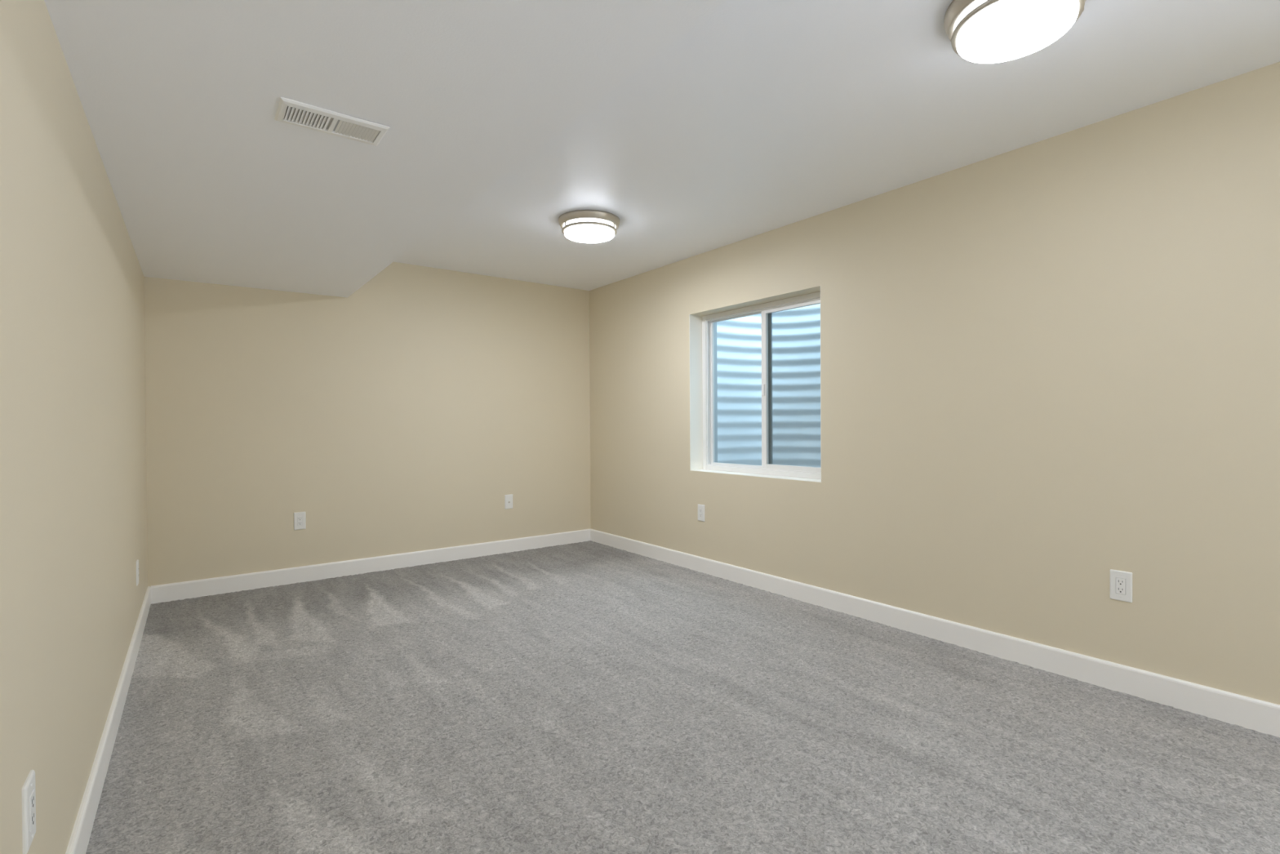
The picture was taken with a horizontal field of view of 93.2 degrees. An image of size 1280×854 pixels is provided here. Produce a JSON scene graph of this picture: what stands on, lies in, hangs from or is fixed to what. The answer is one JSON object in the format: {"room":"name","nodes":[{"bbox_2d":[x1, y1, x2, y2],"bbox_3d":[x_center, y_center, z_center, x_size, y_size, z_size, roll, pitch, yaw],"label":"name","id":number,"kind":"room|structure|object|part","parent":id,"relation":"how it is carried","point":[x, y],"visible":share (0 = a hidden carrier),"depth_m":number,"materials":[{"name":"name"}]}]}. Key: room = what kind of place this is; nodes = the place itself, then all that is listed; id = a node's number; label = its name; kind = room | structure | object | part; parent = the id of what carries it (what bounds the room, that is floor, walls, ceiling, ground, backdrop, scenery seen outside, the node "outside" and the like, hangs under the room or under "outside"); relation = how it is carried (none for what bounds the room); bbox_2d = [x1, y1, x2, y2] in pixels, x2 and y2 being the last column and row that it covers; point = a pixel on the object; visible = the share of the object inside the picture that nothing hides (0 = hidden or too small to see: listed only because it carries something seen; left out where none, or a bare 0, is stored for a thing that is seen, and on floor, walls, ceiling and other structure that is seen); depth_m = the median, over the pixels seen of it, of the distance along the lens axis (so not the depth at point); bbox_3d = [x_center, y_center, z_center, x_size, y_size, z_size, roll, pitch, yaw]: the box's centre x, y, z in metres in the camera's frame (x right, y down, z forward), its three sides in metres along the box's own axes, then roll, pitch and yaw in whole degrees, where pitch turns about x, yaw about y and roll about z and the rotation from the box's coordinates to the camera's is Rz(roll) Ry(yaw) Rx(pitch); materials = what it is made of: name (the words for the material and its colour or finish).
{"room":"empty basement room","nodes":[
{"label":"empty basement room","id":0,"kind":"room"},
{"bbox_2d":[0,0,147,853],"bbox_3d":[-0.816,-0.142,0.531,0.150,2.690,8.432,-1,1,-36],"label":"wall","id":1,"kind":"structure","parent":0,"point":[73,486],"depth_m":1.45,"materials":[{"name":"beige paint"}]},
{"bbox_2d":[22,769,35,853],"bbox_3d":[-1.163,0.732,1.155,0.009,0.127,0.077,-1,1,-36],"label":"wall outlet","id":2,"kind":"object","parent":1,"relation":"attached to","point":[28,788],"visible":1,"depth_m":1.14,"materials":[{"name":"white plastic"}]},
{"bbox_2d":[29,789,35,831],"bbox_3d":[-1.163,0.732,1.155,0.006,0.067,0.033,-1,1,-36],"label":"receptacle","id":3,"kind":"object","parent":2,"relation":"attached to","point":[32,792],"depth_m":1.15,"materials":[{"name":"white plastic"}]},
{"bbox_2d":[65,586,151,853],"bbox_3d":[-0.747,1.106,0.596,0.015,0.132,8.215,-1,1,-36],"label":"baseboard","id":4,"kind":"structure","parent":1,"relation":"attached to","point":[79,839],"depth_m":2.01,"materials":[{"name":"white paint"}]},
{"bbox_2d":[136,559,138,586],"bbox_3d":[-2.680,0.777,3.230,0.009,0.127,0.077,-1,1,-36],"label":"wall outlet","id":5,"kind":"object","parent":1,"relation":"attached to","point":[137,561],"visible":1,"depth_m":3.20,"materials":[{"name":"white plastic"}]},
{"bbox_2d":[143,262,591,586],"bbox_3d":[-1.922,-0.170,4.941,4.072,2.690,0.150,-1,1,-37],"label":"wall","id":6,"kind":"structure","parent":0,"point":[401,413],"depth_m":4.67,"materials":[{"name":"beige paint"}]},
{"bbox_2d":[293,511,306,529],"bbox_3d":[-2.485,0.686,4.421,0.077,0.127,0.009,-1,1,-37],"label":"wall outlet","id":7,"kind":"object","parent":6,"relation":"attached to","point":[300,517],"visible":1,"depth_m":4.42,"materials":[{"name":"white plastic"}]},
{"bbox_2d":[297,515,302,525],"bbox_3d":[-2.485,0.686,4.421,0.033,0.067,0.006,-1,1,-37],"label":"receptacle","id":8,"kind":"object","parent":7,"relation":"attached to","point":[300,518],"depth_m":4.42,"materials":[{"name":"white plastic"}]},
{"bbox_2d":[151,528,590,604],"bbox_3d":[-1.826,1.079,4.915,3.342,0.132,0.015,-1,1,-37],"label":"baseboard","id":9,"kind":"structure","parent":6,"relation":"attached to","point":[234,583],"depth_m":4.61,"materials":[{"name":"white paint"}]},
{"bbox_2d":[504,493,512,509],"bbox_3d":[-1.169,0.667,5.406,0.077,0.127,0.016,-1,1,-37],"label":"jack plate","id":10,"kind":"object","parent":6,"relation":"attached to","point":[508,498],"visible":1,"depth_m":5.40,"materials":[{"name":"white plastic"}]},
{"bbox_2d":[44,0,1279,297],"bbox_3d":[0.585,-1.237,1.580,3.582,0.533,8.330,-1,1,-37],"label":"ceiling","id":11,"kind":"structure","parent":0,"point":[702,126],"depth_m":2.23,"materials":[{"name":"white paint"}]},
{"bbox_2d":[274,97,389,146],"bbox_3d":[-0.977,-0.963,1.925,0.304,0.010,0.158,-1,1,-37],"label":"ceiling vent","id":12,"kind":"object","parent":11,"relation":"in","point":[291,112],"visible":1,"depth_m":1.91,"materials":[{"name":"white metal"}]},
{"bbox_2d":[558,209,620,243],"bbox_3d":[-0.322,-1.264,3.856,0.390,0.104,0.390,-1,1,-37],"label":"ceiling light","id":13,"kind":"object","parent":11,"relation":"attached to","point":[588,226],"visible":1,"depth_m":3.74,"materials":[{"name":"white glass"}]},
{"bbox_2d":[564,224,614,243],"bbox_3d":[-0.322,-1.232,3.856,0.320,0.039,0.320,-1,1,-37],"label":"diffuser","id":14,"kind":"object","parent":13,"relation":"attached to","point":[588,233],"depth_m":3.79,"materials":[{"name":"white glass"}]},
{"bbox_2d":[943,0,1085,63],"bbox_3d":[1.155,-1.257,1.865,0.390,0.104,0.390,-1,1,-37],"label":"ceiling light","id":15,"kind":"object","parent":11,"relation":"attached to","point":[978,31],"visible":1,"depth_m":1.84,"materials":[{"name":"white glass"}]},
{"bbox_2d":[85,540,1279,853],"bbox_3d":[0.598,1.138,1.610,3.510,0.005,8.250,-1,1,-37],"label":"floor","id":16,"kind":"structure","parent":0,"point":[589,696],"depth_m":2.25,"materials":[{"name":"grey carpet"}]},
{"bbox_2d":[714,322,717,462],"bbox_3d":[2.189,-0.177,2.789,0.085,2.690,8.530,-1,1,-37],"label":"window frame","id":17,"kind":"structure","parent":0,"point":[715,323],"depth_m":4.92,"materials":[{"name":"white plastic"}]},
{"bbox_2d":[716,303,821,467],"bbox_3d":[1.356,-0.427,4.710,0.896,1.971,1.560,-1,1,-37],"label":"window well","id":18,"kind":"object","parent":17,"relation":"attached to","point":[796,332],"visible":0.34,"depth_m":5.25,"materials":[{"name":"silver metal"}]},
{"bbox_2d":[589,62,1279,704],"bbox_3d":[2.069,-0.175,2.699,0.215,2.690,8.530,-1,1,-37],"label":"wall","id":19,"kind":"structure","parent":0,"point":[1050,366],"depth_m":2.84,"materials":[{"name":"beige paint"}]},
{"bbox_2d":[697,503,705,521],"bbox_3d":[0.469,0.660,4.654,0.009,0.127,0.077,-1,1,-37],"label":"wall outlet","id":20,"kind":"object","parent":19,"relation":"attached to","point":[701,517],"visible":1,"depth_m":4.64,"materials":[{"name":"white plastic"}]},
{"bbox_2d":[699,508,702,517],"bbox_3d":[0.469,0.660,4.653,0.006,0.067,0.033,-1,1,-37],"label":"receptacle","id":21,"kind":"object","parent":20,"relation":"attached to","point":[700,509],"depth_m":4.65,"materials":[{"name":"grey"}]},
{"bbox_2d":[688,291,821,482],"bbox_3d":[0.845,-0.268,4.326,0.213,1.226,1.230,-1,1,-37],"label":"window","id":22,"kind":"structure","parent":19,"relation":"in","point":[702,455],"depth_m":4.70,"materials":[{"name":"white paint"}]},
{"bbox_3d":[0.746,-0.271,4.601,0.024,1.155,0.589,-1,1,-37],"label":"fixed sash","id":23,"kind":"part","parent":22,"relation":"part of","materials":[{"name":"white plastic"}]},
{"bbox_3d":[1.060,-0.269,4.135,0.026,1.155,0.584,-1,1,-37],"label":"sliding sash","id":24,"kind":"part","parent":22,"relation":"part of","materials":[{"name":"white plastic"}]},
{"bbox_2d":[590,528,1279,737],"bbox_3d":[1.302,1.071,3.547,0.015,0.132,5.959,-1,1,-37],"label":"baseboard","id":25,"kind":"structure","parent":19,"relation":"attached to","point":[1249,713],"depth_m":2.90,"materials":[{"name":"white paint"}]},
{"bbox_2d":[1110,568,1132,602],"bbox_3d":[2.039,0.674,2.566,0.009,0.127,0.077,-1,1,-37],"label":"wall outlet","id":26,"kind":"object","parent":19,"relation":"attached to","point":[1121,581],"visible":1,"depth_m":2.56,"materials":[{"name":"white plastic"}]},
{"bbox_2d":[1115,577,1125,594],"bbox_3d":[2.038,0.674,2.566,0.006,0.067,0.033,-1,1,-37],"label":"receptacle","id":27,"kind":"object","parent":26,"relation":"attached to","point":[1120,581],"depth_m":2.56,"materials":[{"name":"white plastic"}]}
]}

